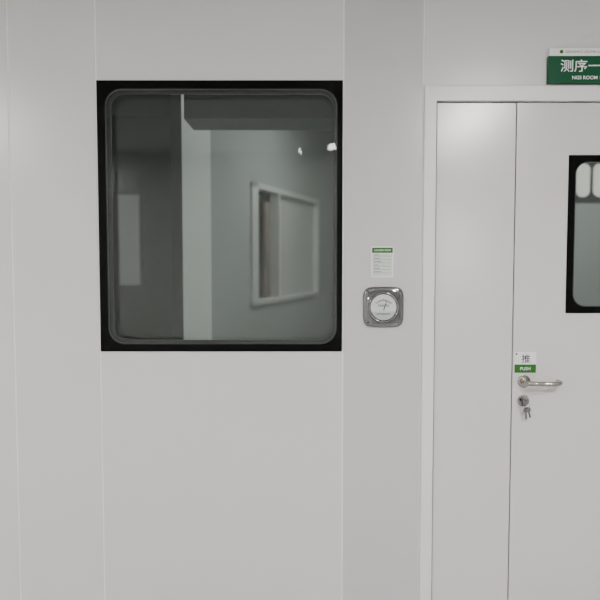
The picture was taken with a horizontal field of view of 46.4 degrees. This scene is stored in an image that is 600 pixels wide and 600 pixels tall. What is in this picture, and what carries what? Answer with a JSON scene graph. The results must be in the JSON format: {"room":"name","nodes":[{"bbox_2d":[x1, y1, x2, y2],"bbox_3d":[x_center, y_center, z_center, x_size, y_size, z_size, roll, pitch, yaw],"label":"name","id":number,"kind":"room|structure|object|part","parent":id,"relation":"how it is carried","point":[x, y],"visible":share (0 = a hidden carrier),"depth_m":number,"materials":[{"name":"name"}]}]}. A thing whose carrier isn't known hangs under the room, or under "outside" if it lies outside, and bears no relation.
{"room":"laboratory corridor","nodes":[
{"label":"laboratory corridor","id":0,"kind":"room"},
{"bbox_2d":[7,0,103,599],"bbox_3d":[-0.976,0.017,2.831,0.339,2.650,0.050,0,3,0],"label":"panel","id":1,"kind":"object","parent":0,"point":[51,43],"visible":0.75,"depth_m":2.80,"materials":[{"name":"white metal"}]},
{"bbox_2d":[94,0,105,599],"bbox_3d":[-0.803,0.017,2.829,0.008,2.650,0.044,0,3,0],"label":"seam","id":2,"kind":"object","parent":1,"relation":"attached to","point":[94,0],"visible":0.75,"depth_m":2.81,"materials":[{"name":"white metal"}]},
{"bbox_2d":[111,116,172,339],"bbox_3d":[-2.303,-0.156,5.751,3.394,2.650,0.100,0,3,0],"label":"wall","id":3,"kind":"structure","parent":0,"point":[141,145],"depth_m":5.67,"materials":[{"name":"grey paint"}]},
{"bbox_2d":[118,195,139,283],"bbox_3d":[-1.375,-0.486,5.651,0.170,0.720,0.020,0,3,0],"label":"pane","id":4,"kind":"object","parent":3,"relation":"attached to","point":[128,205],"visible":1,"depth_m":5.64,"materials":[{"name":"grey glass"}]},
{"bbox_2d":[116,193,143,285],"bbox_3d":[-1.375,-0.486,5.656,0.200,0.750,0.050,0,3,0],"label":"frame","id":5,"kind":"object","parent":3,"relation":"attached to","point":[117,194],"visible":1,"depth_m":5.63,"materials":[{"name":"grey metal"}]},
{"bbox_2d":[170,95,183,339],"bbox_3d":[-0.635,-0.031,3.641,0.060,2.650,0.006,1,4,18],"label":"wall partition","id":6,"kind":"structure","parent":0,"point":[175,100],"depth_m":3.61,"materials":[{"name":"grey"}]},
{"bbox_2d":[95,0,342,79],"bbox_3d":[-0.316,-1.082,2.766,0.969,0.447,0.050,0,3,0],"label":"panel","id":7,"kind":"object","parent":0,"point":[136,39],"visible":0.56,"depth_m":2.74,"materials":[{"name":"white metal"}]},
{"bbox_2d":[101,351,341,599],"bbox_3d":[-0.316,0.773,2.876,0.969,1.136,0.050,0,3,0],"label":"panel","id":8,"kind":"object","parent":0,"point":[222,470],"visible":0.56,"depth_m":2.85,"materials":[{"name":"white metal"}]},
{"bbox_2d":[107,90,325,342],"bbox_3d":[-0.316,-0.332,2.832,0.969,1.071,0.082,0,3,0],"label":"reveal","id":9,"kind":"object","parent":8,"relation":"attached to","point":[120,90],"visible":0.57,"depth_m":2.78,"materials":[{"name":"black ceramic"}]},
{"bbox_2d":[96,80,342,350],"bbox_3d":[-0.316,-0.329,2.786,0.969,1.071,0.010,0,3,0],"label":"black border","id":10,"kind":"object","parent":9,"relation":"attached to","point":[104,88],"visible":1,"depth_m":2.77,"materials":[{"name":"black paint"}]},
{"bbox_2d":[105,89,336,343],"bbox_3d":[-0.310,-0.327,2.786,0.915,1.010,0.010,0,3,0],"label":"bead","id":11,"kind":"object","parent":10,"relation":"attached to","point":[112,92],"visible":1,"depth_m":2.78,"materials":[{"name":"grey rubber"}]},
{"bbox_2d":[107,91,335,342],"bbox_3d":[-0.310,-0.329,2.820,0.915,1.010,0.008,0,3,0],"label":"spacer","id":12,"kind":"object","parent":9,"relation":"attached to","point":[119,93],"visible":0.88,"depth_m":2.81,"materials":[{"name":"grey metal"}]},
{"bbox_2d":[341,0,344,599],"bbox_3d":[0.172,0.017,2.829,0.008,2.650,0.044,0,3,0],"label":"seam","id":13,"kind":"object","parent":8,"relation":"attached to","point":[343,0],"visible":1,"depth_m":2.81,"materials":[{"name":"white metal"}]},
{"bbox_2d":[111,95,332,130],"bbox_3d":[0.250,-1.535,5.764,8.500,0.100,5.910,0,3,0],"label":"ceiling","id":14,"kind":"structure","parent":0,"point":[123,105],"depth_m":5.23,"materials":[{"name":"grey paint"}]},
{"bbox_2d":[181,95,332,339],"bbox_3d":[-0.002,-0.146,5.576,0.062,2.650,4.072,1,4,18],"label":"wall","id":15,"kind":"structure","parent":0,"point":[229,149],"depth_m":4.32,"materials":[{"name":"white paint"}]},
{"bbox_2d":[264,202,269,297],"bbox_3d":[-0.231,-0.348,4.884,0.015,0.665,0.080,1,4,18],"label":"blind","id":16,"kind":"object","parent":15,"relation":"attached to","point":[266,204],"visible":0.86,"depth_m":4.87,"materials":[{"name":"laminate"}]},
{"bbox_2d":[250,291,317,306],"bbox_3d":[-0.118,-0.018,5.236,0.105,0.035,1.500,1,4,18],"label":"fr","id":17,"kind":"object","parent":15,"relation":"on","point":[262,301],"visible":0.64,"depth_m":5.08,"materials":[{"name":"grey metal"}]},
{"bbox_2d":[250,182,258,305],"bbox_3d":[-0.335,-0.360,4.549,0.105,0.800,0.100,1,4,18],"label":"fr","id":18,"kind":"object","parent":17,"relation":"on","point":[254,222],"visible":0.47,"depth_m":4.51,"materials":[{"name":"white metal"}]},
{"bbox_2d":[258,191,269,298],"bbox_3d":[-0.279,-0.375,4.793,0.010,0.730,0.400,1,4,18],"label":"pane","id":19,"kind":"object","parent":17,"relation":"on","point":[263,197],"visible":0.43,"depth_m":4.82,"materials":[{"name":"grey glass"}]},
{"bbox_2d":[270,194,280,296],"bbox_3d":[-0.191,-0.387,4.990,0.105,0.730,0.030,1,4,18],"label":"mullion","id":20,"kind":"object","parent":17,"relation":"on","point":[275,199],"visible":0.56,"depth_m":4.97,"materials":[{"name":"white metal"}]},
{"bbox_2d":[281,196,312,295],"bbox_3d":[-0.036,-0.413,5.438,0.010,0.730,0.920,1,4,18],"label":"pane","id":21,"kind":"object","parent":17,"relation":"on","point":[296,215],"visible":0.86,"depth_m":5.45,"materials":[{"name":"grey glass"}]},
{"bbox_2d":[313,200,319,294],"bbox_3d":[0.108,-0.441,5.901,0.105,0.800,0.050,1,4,18],"label":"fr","id":22,"kind":"object","parent":17,"relation":"attached to","point":[316,207],"visible":0.46,"depth_m":5.87,"materials":[{"name":"grey metal"}]},
{"bbox_2d":[251,181,318,203],"bbox_3d":[-0.118,-0.782,5.190,0.105,0.035,1.500,1,4,18],"label":"window frame","id":23,"kind":"object","parent":15,"relation":"attached to","point":[262,188],"visible":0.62,"depth_m":5.04,"materials":[{"name":"white metal"}]},
{"bbox_2d":[184,95,333,129],"bbox_3d":[-0.045,-1.098,3.391,0.990,0.490,0.300,0,3,0],"label":"ceiling soffit","id":24,"kind":"structure","parent":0,"point":[201,112],"depth_m":3.25,"materials":[{"name":"grey paint"}]},
{"bbox_2d":[371,246,393,276],"bbox_3d":[0.329,-0.152,2.794,0.089,0.124,0.004,0,3,0],"label":"card","id":25,"kind":"object","parent":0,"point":[381,256],"visible":1,"depth_m":2.79,"materials":[{"name":"white paper"}]},
{"bbox_2d":[343,0,423,599],"bbox_3d":[0.330,0.017,2.831,0.309,2.650,0.050,0,3,0],"label":"panel","id":26,"kind":"object","parent":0,"point":[383,81],"depth_m":2.80,"materials":[{"name":"white metal"}]},
{"bbox_2d":[363,287,403,326],"bbox_3d":[0.334,0.029,2.795,0.163,0.163,0.022,0,3,0],"label":"pressure gauge","id":27,"kind":"object","parent":26,"relation":"attached to","point":[382,306],"visible":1,"depth_m":2.79,"materials":[{"name":"silver metal"}]},
{"bbox_2d":[418,0,424,599],"bbox_3d":[0.487,0.017,2.829,0.008,2.650,0.044,0,3,0],"label":"seam","id":28,"kind":"object","parent":26,"relation":"attached to","point":[424,0],"visible":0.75,"depth_m":2.80,"materials":[{"name":"white metal"}]},
{"bbox_2d":[424,0,599,85],"bbox_3d":[1.149,-1.074,2.766,1.317,0.463,0.050,0,3,0],"label":"panel","id":29,"kind":"object","parent":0,"point":[468,42],"visible":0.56,"depth_m":2.74,"materials":[{"name":"white metal"}]},
{"bbox_2d":[546,48,599,83],"bbox_3d":[1.139,-0.915,2.739,0.341,0.135,0.023,0,3,0],"label":"name sign","id":30,"kind":"object","parent":29,"relation":"attached to","point":[564,65],"visible":1,"depth_m":2.73,"materials":[{"name":"green plastic"},{"name":"white plastic"},{"name":"white ink"}]},
{"bbox_2d":[573,163,599,305],"bbox_3d":[2.780,-0.114,5.042,3.440,2.650,0.080,0,3,0],"label":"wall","id":31,"kind":"structure","parent":0,"point":[586,289],"depth_m":4.99,"materials":[{"name":"white paint"}]},
{"bbox_2d":[576,163,589,196],"bbox_3d":[2.002,-0.848,4.952,0.095,0.235,0.008,0,3,0],"label":"pane","id":32,"kind":"object","parent":31,"relation":"attached to","point":[583,172],"visible":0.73,"depth_m":4.95,"materials":[{"name":"white glass"}]},
{"bbox_2d":[593,163,599,196],"bbox_3d":[2.248,-0.848,4.952,0.345,0.235,0.008,0,3,0],"label":"pane","id":33,"kind":"object","parent":31,"relation":"attached to","point":[596,171],"visible":1,"depth_m":4.95,"materials":[{"name":"white glass"}]},
{"bbox_3d":[-1.724,0.017,2.831,1.146,2.650,0.050,0,3,0],"label":"panel","id":34,"kind":"object","parent":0,"visible":0},
{"bbox_2d":[6,0,21,599],"bbox_3d":[-1.148,0.017,2.829,0.008,2.650,0.044,0,3,0],"label":"seam","id":35,"kind":"object","parent":34,"relation":"attached to","point":[6,0],"visible":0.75,"depth_m":2.81,"materials":[{"name":"white metal"}]},
{"bbox_3d":[0.250,1.356,3.487,8.500,0.100,10.800,0,3,0],"label":"floor","id":36,"kind":"structure","parent":0,"visible":0},
{"bbox_2d":[419,85,599,599],"bbox_3d":[1.149,0.247,2.860,1.321,2.187,0.109,0,3,0],"label":"door frame","id":37,"kind":"object","parent":36,"relation":"on","point":[433,94],"visible":0.74,"depth_m":2.77,"materials":[{"name":"white metal"}]},
{"bbox_2d":[431,103,515,599],"bbox_3d":[0.697,0.275,2.845,0.312,2.110,0.048,0,3,0],"label":"leaf","id":38,"kind":"object","parent":37,"relation":"attached to","point":[476,142],"visible":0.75,"depth_m":2.82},
{"bbox_2d":[507,103,599,599],"bbox_3d":[1.308,0.275,2.845,0.902,2.110,0.048,0,3,0],"label":"door leaf","id":39,"kind":"structure","parent":37,"relation":"attached to","point":[554,534],"depth_m":2.83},
{"bbox_2d":[517,395,530,418],"bbox_3d":[0.901,0.431,2.809,0.048,0.096,0.042,0,3,0],"label":"lock","id":40,"kind":"object","parent":39,"relation":"attached to","point":[523,400],"depth_m":2.80,"materials":[{"name":"silver metal"}]},
{"bbox_2d":[514,352,535,372],"bbox_3d":[0.906,0.252,2.818,0.089,0.085,0.004,0,3,0],"label":"label","id":41,"kind":"object","parent":39,"relation":"attached to","point":[524,362],"visible":1,"depth_m":2.82,"materials":[{"name":"white plastic"}]},
{"bbox_3d":[0.906,0.252,2.818,0.089,0.085,0.002,0,3,0],"label":"plate","id":42,"kind":"part","parent":41,"relation":"part of","materials":[{"name":"white plastic"}]},
{"bbox_2d":[517,375,562,387],"bbox_3d":[0.960,0.329,2.787,0.169,0.052,0.074,0,3,0],"label":"door handle","id":43,"kind":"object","parent":39,"relation":"attached to","point":[523,381],"depth_m":2.76,"materials":[{"name":"silver metal"}]},
{"bbox_3d":[0.968,0.330,2.781,0.154,0.021,0.062,0,3,0],"label":"lever","id":44,"kind":"part","parent":43,"relation":"part of","materials":[{"name":"silver metal"}]},
{"bbox_2d":[565,155,599,312],"bbox_3d":[1.305,-0.260,2.787,0.482,0.627,0.004,0,3,0],"label":"vision border","id":45,"kind":"object","parent":39,"relation":"attached to","point":[571,306],"depth_m":2.79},
{"bbox_2d":[573,162,599,306],"bbox_3d":[1.305,-0.260,2.788,0.430,0.575,0.006,0,3,0],"label":"bead","id":46,"kind":"object","parent":45,"relation":"attached to","point":[584,162],"depth_m":2.78}
]}

